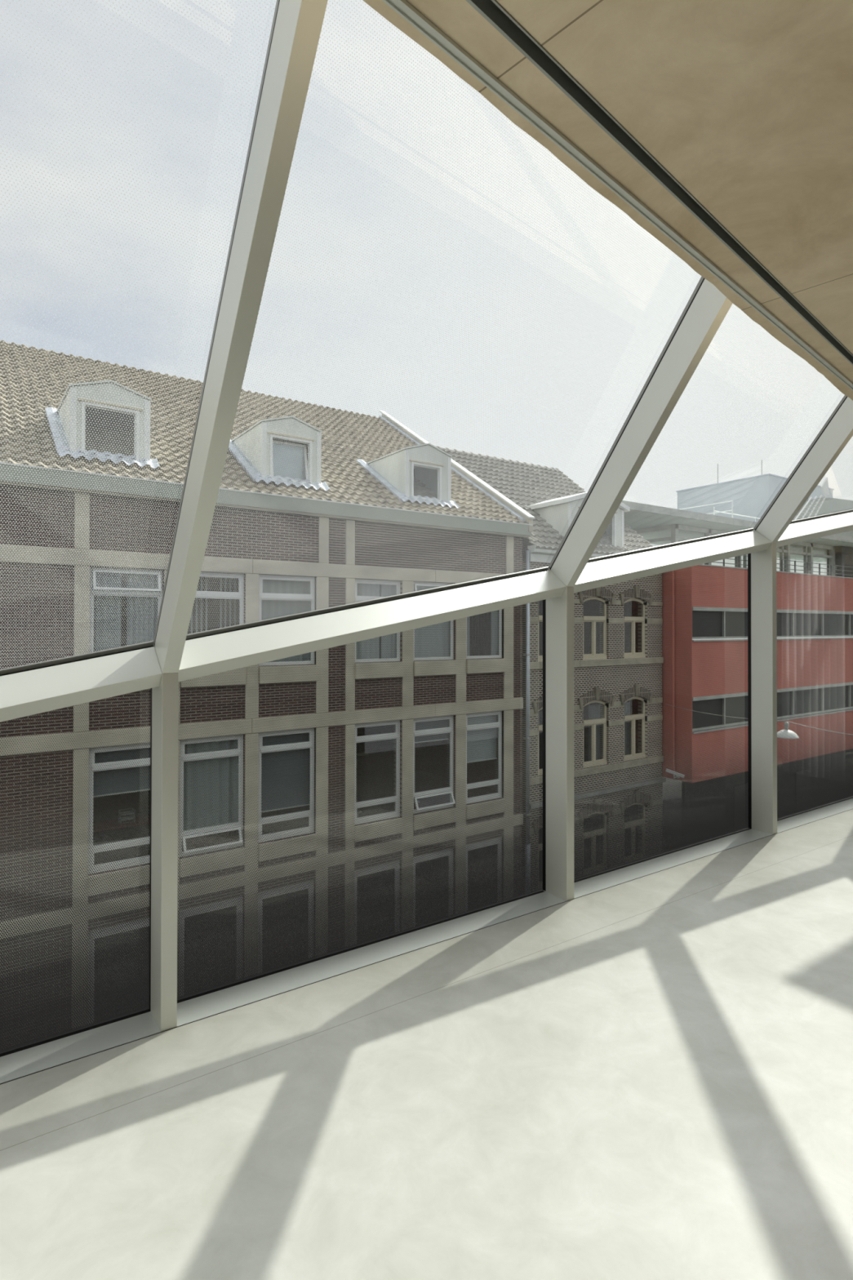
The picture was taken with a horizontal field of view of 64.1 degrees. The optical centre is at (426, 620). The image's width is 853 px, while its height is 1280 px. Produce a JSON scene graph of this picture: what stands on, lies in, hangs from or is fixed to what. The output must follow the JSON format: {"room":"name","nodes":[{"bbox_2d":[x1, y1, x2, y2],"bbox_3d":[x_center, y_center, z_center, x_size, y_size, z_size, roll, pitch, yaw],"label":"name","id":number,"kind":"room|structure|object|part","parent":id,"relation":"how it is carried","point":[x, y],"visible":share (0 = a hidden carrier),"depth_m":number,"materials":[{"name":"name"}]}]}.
{"room":"glazed corridor","nodes":[
{"label":"glazed corridor","id":0,"kind":"room"},
{"bbox_2d":[0,808,852,1279],"bbox_3d":[4.763,1.783,0.120,20.000,0.350,10.811,0,-1,-35],"label":"floor","id":1,"kind":"structure","parent":0,"point":[650,1077],"depth_m":2.23,"materials":[{"name":"concrete"}]},
{"bbox_2d":[362,0,852,400],"bbox_3d":[4.721,-0.806,0.209,20.000,0.130,10.975,0,-1,-35],"label":"ceiling","id":2,"kind":"structure","parent":0,"point":[748,104],"depth_m":0.99,"materials":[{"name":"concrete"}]},
{"bbox_2d":[382,0,852,390],"bbox_3d":[2.579,-0.716,3.314,20.258,0.006,0.015,1,-1,-44],"label":"trim","id":3,"kind":"structure","parent":2,"relation":"attached to","point":[403,8],"depth_m":1.07,"materials":[{"name":"metal"}]},
{"bbox_2d":[465,0,852,365],"bbox_3d":[2.598,-0.741,3.282,20.283,0.047,0.036,1,-1,-44],"label":"trim","id":4,"kind":"structure","parent":2,"relation":"attached to","point":[491,11],"depth_m":1.06,"materials":[{"name":"grey metal"}]},
{"bbox_3d":[5.478,-3.995,-0.858,20.000,4.032,8.322,0,-1,-35],"label":"ceiling","id":5,"kind":"structure","parent":0,"visible":0},
{"bbox_2d":[0,0,328,722],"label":"window","id":6,"kind":"structure","parent":5,"relation":"attached to","point":[32,666],"depth_m":2.06,"materials":[{"name":"clear glass"}]},
{"bbox_2d":[178,0,733,681],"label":"window","id":7,"kind":"structure","parent":5,"relation":"attached to","point":[290,617],"depth_m":3.12,"materials":[{"name":"clear glass"}]},
{"bbox_2d":[573,305,852,592],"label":"window","id":8,"kind":"structure","parent":5,"relation":"attached to","point":[837,408],"depth_m":4.78,"materials":[{"name":"clear glass"}]},
{"bbox_2d":[776,437,852,547],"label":"window","id":9,"kind":"structure","parent":5,"relation":"attached to","point":[838,513],"depth_m":5.78,"materials":[{"name":"clear glass"}]},
{"bbox_3d":[1.744,5.325,4.640,20.200,6.630,0.320,0,-1,-35],"label":"wall","id":10,"kind":"structure","parent":0,"visible":0},
{"bbox_2d":[0,688,151,1057],"bbox_3d":[-2.042,1.029,2.240,2.270,1.771,0.046,0,-1,-35],"label":"window","id":11,"kind":"structure","parent":10,"relation":"in","point":[139,1008],"depth_m":2.69,"materials":[{"name":"clear glass"}]},
{"bbox_2d":[150,646,178,1031],"bbox_3d":[-1.069,0.863,2.777,0.062,1.515,0.173,0,-1,-35],"label":"window mullion","id":12,"kind":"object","parent":10,"relation":"attached to","point":[164,829],"depth_m":2.71,"materials":[{"name":"metal"}]},
{"bbox_2d":[177,599,546,1003],"bbox_3d":[-0.175,0.831,3.528,2.266,2.194,0.046,0,-1,-35],"label":"window","id":13,"kind":"structure","parent":10,"relation":"in","point":[260,958],"depth_m":3.37,"materials":[{"name":"clear glass"}]},
{"bbox_2d":[0,798,852,1084],"bbox_3d":[1.645,1.819,4.643,20.000,0.361,0.172,0,-1,-35],"label":"trim","id":14,"kind":"structure","parent":10,"relation":"on","point":[22,1063],"depth_m":3.23,"materials":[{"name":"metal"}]},
{"bbox_2d":[546,574,573,901],"bbox_3d":[0.795,0.665,4.065,0.062,1.937,0.173,0,-1,-35],"label":"column","id":15,"kind":"structure","parent":10,"relation":"attached to","point":[559,610],"depth_m":4.02,"materials":[{"name":"metal"}]},
{"bbox_2d":[573,553,751,882],"bbox_3d":[1.684,0.634,4.811,2.250,2.614,0.046,0,-1,-35],"label":"window","id":16,"kind":"structure","parent":10,"relation":"in","point":[598,858],"depth_m":4.80,"materials":[{"name":"clear glass"}]},
{"bbox_2d":[751,531,777,834],"bbox_3d":[2.648,0.468,5.344,0.062,2.357,0.173,0,-1,-35],"label":"window mullion","id":17,"kind":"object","parent":10,"relation":"attached to","point":[763,563],"depth_m":5.31,"materials":[{"name":"metal"}]},
{"bbox_2d":[777,531,852,821],"bbox_3d":[3.539,0.437,6.092,2.256,3.034,0.046,0,-1,-35],"label":"window","id":18,"kind":"structure","parent":10,"relation":"in","point":[781,813],"depth_m":6.02,"materials":[{"name":"clear glass"}]},
{"label":"outside","id":19,"kind":"structure","parent":0,"visible":0},
{"bbox_3d":[9.045,8.730,22.028,80.000,0.120,1.700,0,-1,-35],"label":"pavement","id":20,"kind":"object","parent":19,"visible":0},
{"bbox_2d":[662,564,852,844],"bbox_3d":[16.261,3.593,33.599,27.040,10.600,11.100,0,-1,-35],"label":"building","id":21,"kind":"structure","parent":20,"relation":"on","point":[785,617],"depth_m":23.08,"materials":[{"name":"red metal"}]},
{"bbox_2d":[666,768,684,777],"bbox_3d":[7.961,4.886,21.770,0.562,0.320,0.364,0,-1,26],"label":"security camera","id":22,"kind":"object","parent":21,"relation":"attached to","point":[672,771],"visible":0.41,"depth_m":21.63,"materials":[{"name":"white plastic"}]},
{"bbox_2d":[622,500,852,577],"bbox_3d":[15.083,-2.799,32.370,26.450,2.360,5.860,0,-1,-35],"label":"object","id":23,"kind":"structure","parent":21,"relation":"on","point":[655,513],"depth_m":27.82,"materials":[{"name":"grey metal"}]},
{"bbox_2d":[679,500,759,521],"bbox_3d":[13.249,-4.353,30.952,6.096,0.840,5.130,0,-1,-35],"label":"roof railing","id":24,"kind":"object","parent":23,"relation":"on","point":[715,511],"visible":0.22,"depth_m":27.91,"materials":[{"name":"white metal"}]},
{"bbox_3d":[10.754,-4.770,29.252,0.044,0.038,5.100,0,-1,-35],"label":"rail","id":25,"kind":"part","parent":24,"relation":"part of","materials":[{"name":"white metal"}]},
{"bbox_3d":[10.753,-4.400,29.249,0.044,0.038,5.100,0,-1,-35],"label":"rail","id":26,"kind":"part","parent":24,"relation":"part of","materials":[{"name":"white metal"}]},
{"bbox_3d":[12.200,-4.385,27.150,0.052,0.840,0.060,0,-1,-35],"label":"railing post","id":27,"kind":"part","parent":24,"relation":"part of","materials":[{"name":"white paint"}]},
{"bbox_3d":[14.245,-4.473,29.532,6.070,0.038,0.044,0,-1,-35],"label":"rail","id":28,"kind":"part","parent":24,"relation":"part of","materials":[{"name":"white metal"}]},
{"bbox_2d":[675,473,834,521],"bbox_3d":[17.071,-5.356,35.440,6.220,2.910,4.990,0,-1,-35],"label":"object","id":29,"kind":"structure","parent":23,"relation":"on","point":[762,480],"depth_m":33.06,"materials":[{"name":"metal"}]},
{"bbox_2d":[795,477,829,519],"bbox_3d":[17.131,-5.301,30.468,3.566,2.659,0.105,0,-1,-35],"label":"ladder","id":30,"kind":"object","parent":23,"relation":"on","point":[825,483],"visible":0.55,"depth_m":30.74,"materials":[{"name":"silver metal"}]},
{"bbox_3d":[18.325,-6.198,31.313,0.650,0.850,0.080,0,-1,-35],"label":"panel","id":31,"kind":"part","parent":30,"relation":"part of","materials":[{"name":"white paint"}]},
{"bbox_2d":[796,497,852,537],"bbox_3d":[22.187,-5.183,36.228,10.400,2.590,3.400,0,-1,-35],"label":"annex","id":32,"kind":"object","parent":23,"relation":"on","point":[842,506],"visible":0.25,"depth_m":32.43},
{"bbox_3d":[11.116,7.233,23.971,1.000,2.950,0.050,0,-1,-35],"label":"shop door","id":33,"kind":"part","parent":21,"relation":"part of","materials":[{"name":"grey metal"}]},
{"bbox_2d":[665,703,852,738],"bbox_3d":[7.697,2.127,15.326,9.292,1.100,11.292,0,-1,-35],"label":"street lamp","id":34,"kind":"object","parent":21,"relation":"attached to","point":[787,724],"depth_m":15.17,"materials":[{"name":"white metal"}]},
{"bbox_3d":[7.697,2.127,15.326,0.783,1.100,13.858,0,0,4],"label":"overhead wire","id":35,"kind":"part","parent":34,"relation":"part of","materials":[{"name":"black metal"}]},
{"bbox_3d":[8.076,2.522,15.269,0.500,0.175,0.500,0,-1,-35],"label":"lamp shade","id":36,"kind":"part","parent":34,"relation":"part of","materials":[{"name":"white metal"}]},
{"bbox_3d":[19.418,3.535,29.180,26.860,0.065,0.100,0,-1,-35],"label":"window rail","id":37,"kind":"part","parent":21,"relation":"part of","materials":[{"name":"grey metal"}]},
{"bbox_3d":[19.422,0.625,29.203,26.860,0.065,0.100,0,-1,-35],"label":"window rail","id":38,"kind":"part","parent":21,"relation":"part of","materials":[{"name":"grey metal"}]},
{"bbox_2d":[706,555,852,577],"bbox_3d":[16.956,-1.984,27.557,20.820,0.460,0.040,0,-1,-35],"label":"terrace railing","id":39,"kind":"object","parent":21,"relation":"on","point":[740,560],"visible":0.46,"depth_m":25.58,"materials":[{"name":"grey metal"}]},
{"bbox_3d":[16.964,-1.875,27.562,20.800,0.024,0.028,0,-1,-35],"label":"rail","id":40,"kind":"part","parent":39,"relation":"part of","materials":[{"name":"grey metal"}]},
{"bbox_3d":[16.964,-2.034,27.564,20.800,0.024,0.028,0,-1,-35],"label":"rail","id":41,"kind":"part","parent":39,"relation":"part of","materials":[{"name":"grey metal"}]},
{"bbox_3d":[16.964,-2.195,27.565,20.800,0.024,0.028,0,-1,-35],"label":"rail","id":42,"kind":"part","parent":39,"relation":"part of","materials":[{"name":"grey metal"}]},
{"bbox_3d":[14.574,7.258,26.355,1.000,2.950,0.050,0,-1,-35],"label":"shop door","id":43,"kind":"part","parent":21,"relation":"part of","materials":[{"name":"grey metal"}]},
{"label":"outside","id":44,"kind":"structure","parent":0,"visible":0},
{"bbox_2d":[662,777,681,849],"bbox_3d":[8.505,8.895,22.808,80.000,0.200,52.000,0,-1,-35],"label":"street","id":45,"kind":"structure","parent":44,"point":[680,783],"depth_m":34.18,"materials":[{"name":"grey asphalt"}]},
{"bbox_2d":[0,340,534,1048],"bbox_3d":[-10.094,0.429,19.092,21.060,16.617,15.500,0,-1,-35],"label":"brick building","id":46,"kind":"structure","parent":45,"relation":"on","point":[260,721],"depth_m":15.05,"materials":[{"name":"brick"}]},
{"bbox_2d":[92,573,121,651],"bbox_3d":[-6.138,-0.025,13.043,0.540,1.920,0.079,0,-1,-35],"label":"curtain","id":47,"kind":"object","parent":46,"relation":"hanging from","point":[101,583],"visible":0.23,"depth_m":13.07,"materials":[{"name":"white fabric"}]},
{"bbox_3d":[-6.210,-3.672,13.369,0.924,0.934,0.040,0,-1,-35],"label":"sash","id":48,"kind":"part","parent":46,"relation":"part of","materials":[{"name":"grey glass"}]},
{"bbox_3d":[-5.753,4.921,13.032,1.320,0.350,0.195,0,-1,-35],"label":"stone sill","id":49,"kind":"part","parent":46,"relation":"part of","materials":[{"name":"stone"}]},
{"bbox_3d":[-5.795,6.921,13.074,1.126,1.956,0.045,0,-1,-35],"label":"sash","id":50,"kind":"part","parent":46,"relation":"part of","materials":[{"name":"black paint"}]},
{"bbox_3d":[-5.790,3.526,13.101,1.186,1.446,0.045,0,-1,-35],"label":"sash","id":51,"kind":"part","parent":46,"relation":"part of","materials":[{"name":"white paint"}]},
{"bbox_3d":[-5.792,4.477,13.094,1.186,0.324,0.045,0,-1,-35],"label":"sash","id":52,"kind":"part","parent":46,"relation":"part of","materials":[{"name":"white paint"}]},
{"bbox_3d":[-5.789,2.580,13.109,1.186,0.294,0.045,0,-1,-35],"label":"sash","id":53,"kind":"part","parent":46,"relation":"part of","materials":[{"name":"white paint"}]},
{"bbox_2d":[93,747,150,797],"bbox_3d":[-5.858,2.880,13.214,1.210,0.935,0.050,0,-1,-35],"label":"window blind","id":54,"kind":"object","parent":46,"relation":"attached to","point":[135,750],"visible":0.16,"depth_m":13.19,"materials":[{"name":"grey fabric"}]},
{"bbox_2d":[93,813,150,849],"bbox_3d":[-6.172,4.431,13.752,1.300,0.740,0.600,0,-1,-35],"label":"desk","id":55,"kind":"object","parent":46,"relation":"in","point":[146,815],"visible":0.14,"depth_m":13.69,"materials":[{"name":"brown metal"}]},
{"bbox_2d":[118,807,135,823],"bbox_3d":[-6.061,3.941,13.771,0.275,0.240,0.215,0,-1,-35],"label":"desk organiser","id":56,"kind":"object","parent":55,"relation":"on","point":[123,812],"visible":0.77,"depth_m":13.73,"materials":[{"name":"grey metal"}]},
{"bbox_3d":[-5.820,4.456,14.298,0.040,0.699,0.040,0,-1,-35],"label":"leg","id":57,"kind":"part","parent":55,"relation":"part of","materials":[{"name":"grey metal"}]},
{"bbox_3d":[-5.785,0.201,13.128,1.206,1.396,0.045,0,-1,-35],"label":"sash","id":58,"kind":"part","parent":46,"relation":"part of","materials":[{"name":"white glass"}]},
{"bbox_3d":[-5.734,-0.765,13.064,1.206,0.384,0.137,0,-1,-35],"label":"sash","id":59,"kind":"part","parent":46,"relation":"part of","materials":[{"name":"white paint"}]},
{"bbox_2d":[126,573,158,646],"bbox_3d":[-5.582,-0.021,13.425,0.610,1.920,0.082,0,-1,-35],"label":"curtain","id":60,"kind":"object","parent":46,"relation":"hanging from","point":[136,577],"visible":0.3,"depth_m":13.40,"materials":[{"name":"white fabric"}]},
{"bbox_3d":[-4.437,6.931,14.011,1.126,1.956,0.045,0,-1,-35],"label":"sash","id":61,"kind":"part","parent":46,"relation":"part of","materials":[{"name":"grey glass"}]},
{"bbox_2d":[183,739,238,830],"bbox_3d":[-4.496,3.357,14.150,1.260,1.900,0.082,0,-1,-35],"label":"curtain","id":62,"kind":"object","parent":46,"relation":"hanging from","point":[233,781],"visible":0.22,"depth_m":14.16,"materials":[{"name":"grey fabric"}]},
{"bbox_3d":[-4.432,3.536,14.038,1.186,1.446,0.045,0,-1,-35],"label":"sash","id":63,"kind":"part","parent":46,"relation":"part of","materials":[{"name":"white paint"}]},
{"bbox_2d":[186,577,235,634],"bbox_3d":[-4.500,-0.008,14.172,1.240,1.870,0.067,0,-1,-35],"label":"vertical blind","id":64,"kind":"object","parent":46,"relation":"attached to","point":[202,577],"visible":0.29,"depth_m":14.29,"materials":[{"name":"grey fabric"}]},
{"bbox_3d":[-4.431,2.590,14.045,1.186,0.294,0.045,0,-1,-35],"label":"sash","id":65,"kind":"part","parent":46,"relation":"part of","materials":[{"name":"white paint"}]},
{"bbox_3d":[-4.372,4.481,13.941,1.186,0.314,0.173,0,-1,-35],"label":"sash","id":66,"kind":"part","parent":46,"relation":"part of","materials":[{"name":"white paint"}]},
{"bbox_3d":[-4.394,4.930,13.969,1.320,0.350,0.195,0,-1,-35],"label":"stone sill","id":67,"kind":"part","parent":46,"relation":"part of","materials":[{"name":"stone"}]},
{"bbox_3d":[-4.386,1.153,13.995,1.320,0.365,0.205,0,-1,-35],"label":"stone sill","id":68,"kind":"part","parent":46,"relation":"part of","materials":[{"name":"stone"}]},
{"bbox_3d":[-4.427,0.211,14.064,1.206,1.396,0.045,0,-1,-35],"label":"sash","id":69,"kind":"part","parent":46,"relation":"part of","materials":[{"name":"white glass"}]},
{"bbox_3d":[-4.426,-0.755,14.072,1.206,0.384,0.045,0,-1,-35],"label":"sash","id":70,"kind":"part","parent":46,"relation":"part of","materials":[{"name":"white paint"}]},
{"bbox_2d":[261,732,309,813],"bbox_3d":[-3.154,3.298,15.075,1.240,1.735,0.050,0,-1,-35],"label":"window blind","id":71,"kind":"object","parent":46,"relation":"attached to","point":[265,740],"visible":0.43,"depth_m":15.10,"materials":[{"name":"grey fabric"}]},
{"bbox_2d":[261,579,310,662],"bbox_3d":[-3.153,-0.004,15.100,1.290,1.920,0.055,0,-1,-35],"label":"curtain","id":72,"kind":"object","parent":46,"relation":"hanging from","point":[305,586],"visible":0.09,"depth_m":15.11,"materials":[{"name":"white fabric"}]},
{"bbox_3d":[-3.091,6.940,14.939,1.136,1.956,0.045,0,-1,-35],"label":"sash","id":73,"kind":"part","parent":46,"relation":"part of","materials":[{"name":"black paint"}]},
{"bbox_3d":[-3.084,2.599,14.973,1.196,0.294,0.045,0,-1,-35],"label":"sash","id":74,"kind":"part","parent":46,"relation":"part of","materials":[{"name":"white paint"}]},
{"bbox_3d":[-3.086,3.545,14.966,1.196,1.446,0.045,0,-1,-35],"label":"sash","id":75,"kind":"part","parent":46,"relation":"part of","materials":[{"name":"white paint"}]},
{"bbox_3d":[-3.087,4.496,14.958,1.196,0.324,0.045,0,-1,-35],"label":"sash","id":76,"kind":"part","parent":46,"relation":"part of","materials":[{"name":"white paint"}]},
{"bbox_3d":[-3.079,-0.746,15.000,1.216,0.384,0.045,0,-1,-35],"label":"sash","id":77,"kind":"part","parent":46,"relation":"part of","materials":[{"name":"white paint"}]},
{"bbox_3d":[-3.081,0.220,14.992,1.216,1.396,0.045,0,-1,-35],"label":"sash","id":78,"kind":"part","parent":46,"relation":"part of","materials":[{"name":"white paint"}]},
{"bbox_3d":[-3.048,4.940,14.897,1.330,0.350,0.195,0,-1,-35],"label":"stone sill","id":79,"kind":"part","parent":46,"relation":"part of","materials":[{"name":"stone"}]},
{"bbox_3d":[-3.040,1.162,14.923,1.330,0.365,0.205,0,-1,-35],"label":"stone sill","id":80,"kind":"part","parent":46,"relation":"part of","materials":[{"name":"stone"}]},
{"bbox_2d":[272,443,305,479],"bbox_3d":[-3.184,-3.610,15.595,0.880,0.840,0.010,0,-1,-35],"label":"blind","id":81,"kind":"object","parent":46,"relation":"hanging from","point":[287,445],"depth_m":15.62,"materials":[{"name":"fabric"}]},
{"bbox_3d":[-3.136,-3.627,15.525,0.894,0.899,0.181,0,-1,-35],"label":"sash","id":82,"kind":"part","parent":46,"relation":"part of","materials":[{"name":"white paint"}]},
{"bbox_2d":[356,759,357,800],"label":"floor lamp","id":83,"kind":"object","parent":46,"relation":"in","point":[357,759],"depth_m":17.21,"materials":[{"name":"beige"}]},
{"bbox_2d":[355,746,365,817],"bbox_3d":[-1.829,3.802,16.662,0.723,2.056,0.745,0,-1,-35],"label":"potted plant","id":84,"kind":"object","parent":46,"relation":"in","point":[357,758],"visible":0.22,"depth_m":16.59,"materials":[{"name":"green plant"}]},
{"bbox_2d":[356,752,368,755],"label":"floor lamp","id":85,"kind":"object","parent":46,"relation":"in","point":[362,753],"depth_m":17.26,"materials":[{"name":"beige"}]},
{"bbox_2d":[355,583,379,659],"bbox_3d":[-1.453,0.008,16.272,0.760,1.920,0.054,0,-1,-35],"label":"curtain","id":86,"kind":"object","parent":46,"relation":"hanging from","point":[362,591],"visible":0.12,"depth_m":16.32,"materials":[{"name":"white fabric"}]},
{"bbox_3d":[-1.202,6.953,16.241,1.106,1.956,0.045,0,-1,-35],"label":"sash","id":87,"kind":"part","parent":46,"relation":"part of","materials":[{"name":"grey glass"}]},
{"bbox_3d":[-1.196,3.558,16.268,1.166,1.446,0.045,0,-1,-35],"label":"sash","id":88,"kind":"part","parent":46,"relation":"part of","materials":[{"name":"white paint"}]},
{"bbox_3d":[-1.198,4.509,16.261,1.166,0.324,0.045,0,-1,-35],"label":"sash","id":89,"kind":"part","parent":46,"relation":"part of","materials":[{"name":"white paint"}]},
{"bbox_3d":[-1.195,2.612,16.276,1.166,0.294,0.045,0,-1,-35],"label":"sash","id":90,"kind":"part","parent":46,"relation":"part of","materials":[{"name":"white paint"}]},
{"bbox_3d":[-1.190,-0.733,16.303,1.186,0.384,0.045,0,-1,-35],"label":"sash","id":91,"kind":"part","parent":46,"relation":"part of","materials":[{"name":"white paint"}]},
{"bbox_3d":[-1.192,0.234,16.295,1.186,1.396,0.045,0,-1,-35],"label":"sash","id":92,"kind":"part","parent":46,"relation":"part of","materials":[{"name":"white paint"}]},
{"bbox_3d":[-1.159,4.953,16.200,1.300,0.350,0.195,0,-1,-35],"label":"stone sill","id":93,"kind":"part","parent":46,"relation":"part of","materials":[{"name":"stone"}]},
{"bbox_3d":[-1.150,1.175,16.226,1.300,0.365,0.205,0,-1,-35],"label":"stone sill","id":94,"kind":"part","parent":46,"relation":"part of","materials":[{"name":"stone"}]},
{"bbox_2d":[381,584,395,658],"bbox_3d":[-0.923,0.012,16.638,0.430,1.920,0.053,0,-1,-35],"label":"curtain","id":95,"kind":"object","parent":46,"relation":"hanging from","point":[386,585],"visible":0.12,"depth_m":16.64,"materials":[{"name":"white fabric"}]},
{"bbox_2d":[413,745,426,803],"bbox_3d":[-0.328,4.109,18.209,0.660,1.468,0.260,0,-1,-35],"label":"floor lamp","id":96,"kind":"object","parent":46,"relation":"in","point":[422,746],"visible":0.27,"depth_m":18.22,"materials":[{"name":"beige"}]},
{"bbox_3d":[-0.032,-3.550,17.506,0.814,0.814,0.040,0,-1,-35],"label":"sash","id":97,"kind":"part","parent":46,"relation":"part of","materials":[{"name":"grey glass"}]},
{"bbox_3d":[0.202,-0.723,17.165,1.176,0.385,0.124,0,-1,-35],"label":"sash","id":98,"kind":"part","parent":46,"relation":"part of","materials":[{"name":"white paint"}]},
{"bbox_2d":[414,719,448,743],"bbox_3d":[0.074,2.761,17.305,1.200,0.615,0.050,0,-1,-35],"label":"window blind","id":99,"kind":"object","parent":46,"relation":"attached to","point":[444,737],"visible":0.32,"depth_m":17.35,"materials":[{"name":"grey fabric"}]},
{"bbox_2d":[413,586,449,657],"bbox_3d":[0.082,0.019,17.330,1.250,1.920,0.033,0,-1,-35],"label":"curtain","id":100,"kind":"object","parent":46,"relation":"hanging from","point":[417,587],"visible":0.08,"depth_m":17.37,"materials":[{"name":"white fabric"}]},
{"bbox_3d":[0.151,2.622,17.204,1.156,0.294,0.045,0,-1,-35],"label":"sash","id":101,"kind":"part","parent":46,"relation":"part of","materials":[{"name":"white paint"}]},
{"bbox_3d":[0.149,3.568,17.197,1.156,1.446,0.045,0,-1,-35],"label":"sash","id":102,"kind":"part","parent":46,"relation":"part of","materials":[{"name":"white paint"}]},
{"bbox_3d":[0.154,0.243,17.223,1.176,1.396,0.045,0,-1,-35],"label":"sash","id":103,"kind":"part","parent":46,"relation":"part of","materials":[{"name":"white paint"}]},
{"bbox_3d":[0.209,4.513,17.100,1.156,0.314,0.173,0,-1,-35],"label":"sash","id":104,"kind":"part","parent":46,"relation":"part of","materials":[{"name":"white paint"}]},
{"bbox_3d":[0.187,4.962,17.128,1.290,0.350,0.195,0,-1,-35],"label":"stone sill","id":105,"kind":"part","parent":46,"relation":"part of","materials":[{"name":"stone"}]},
{"bbox_3d":[0.196,1.185,17.154,1.290,0.365,0.205,0,-1,-35],"label":"stone sill","id":106,"kind":"part","parent":46,"relation":"part of","materials":[{"name":"stone"}]},
{"bbox_2d":[466,617,469,656],"bbox_3d":[1.032,0.025,17.987,0.280,1.920,0.079,0,-1,-35],"label":"curtain","id":107,"kind":"object","parent":46,"relation":"hanging from","point":[468,618],"visible":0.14,"depth_m":18.04,"materials":[{"name":"white fabric"}]},
{"bbox_2d":[471,612,487,655],"bbox_3d":[1.457,0.033,18.279,0.650,1.870,0.057,0,-1,-35],"label":"vertical blind","id":108,"kind":"object","parent":46,"relation":"attached to","point":[486,612],"visible":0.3,"depth_m":18.28,"materials":[{"name":"grey fabric"}]},
{"bbox_2d":[466,715,497,763],"bbox_3d":[1.428,3.111,18.236,1.190,1.295,0.050,0,-1,-35],"label":"window blind","id":109,"kind":"object","parent":46,"relation":"attached to","point":[491,717],"visible":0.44,"depth_m":18.27,"materials":[{"name":"grey fabric"}]},
{"bbox_3d":[1.501,2.631,18.135,1.156,0.294,0.045,0,-1,-35],"label":"sash","id":110,"kind":"part","parent":46,"relation":"part of","materials":[{"name":"white paint"}]},
{"bbox_3d":[1.500,3.577,18.127,1.156,1.446,0.045,0,-1,-35],"label":"sash","id":111,"kind":"part","parent":46,"relation":"part of","materials":[{"name":"white paint"}]},
{"bbox_3d":[1.498,4.528,18.120,1.156,0.324,0.045,0,-1,-35],"label":"sash","id":112,"kind":"part","parent":46,"relation":"part of","materials":[{"name":"white paint"}]},
{"bbox_3d":[1.505,0.252,18.154,1.176,1.396,0.045,0,-1,-35],"label":"sash","id":113,"kind":"part","parent":46,"relation":"part of","materials":[{"name":"white paint"}]},
{"bbox_3d":[1.537,4.972,18.059,1.290,0.350,0.195,0,-1,-35],"label":"stone sill","id":114,"kind":"part","parent":46,"relation":"part of","materials":[{"name":"stone"}]},
{"bbox_3d":[1.546,1.194,18.085,1.290,0.365,0.205,0,-1,-35],"label":"stone sill","id":115,"kind":"part","parent":46,"relation":"part of","materials":[{"name":"stone"}]},
{"bbox_2d":[491,609,497,655],"bbox_3d":[1.855,0.031,18.555,0.220,1.920,0.079,0,-1,-35],"label":"curtain","id":116,"kind":"object","parent":46,"relation":"hanging from","point":[495,634],"visible":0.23,"depth_m":18.55,"materials":[{"name":"white fabric"}]},
{"bbox_2d":[435,446,666,891],"bbox_3d":[2.636,1.442,24.498,6.030,14.716,10.040,0,-1,-35],"label":"brick house","id":117,"kind":"structure","parent":45,"relation":"on","point":[599,551],"depth_m":21.17,"materials":[{"name":"brick"}]},
{"bbox_2d":[523,550,531,892],"bbox_3d":[2.788,3.405,18.798,0.150,10.700,0.175,0,-1,-35],"label":"downpipe","id":118,"kind":"object","parent":117,"relation":"attached to","point":[527,552],"visible":0.41,"depth_m":18.76,"materials":[{"name":"metal"}]},
{"bbox_2d":[588,704,599,760],"bbox_3d":[5.148,3.425,20.862,0.500,1.700,0.079,0,-1,-35],"label":"curtain","id":119,"kind":"object","parent":117,"relation":"hanging from","point":[597,707],"visible":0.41,"depth_m":20.89,"materials":[{"name":"white fabric"}]},
{"bbox_3d":[5.185,-2.796,20.783,1.474,0.974,0.040,0,-1,-35],"label":"sash","id":120,"kind":"part","parent":117,"relation":"part of","materials":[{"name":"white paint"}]},
{"bbox_2d":[623,702,630,755],"bbox_3d":[6.280,3.433,21.643,0.550,1.700,0.079,0,-1,-35],"label":"curtain","id":121,"kind":"object","parent":117,"relation":"hanging from","point":[625,703],"visible":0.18,"depth_m":21.74,"materials":[{"name":"white fabric"}]}
]}

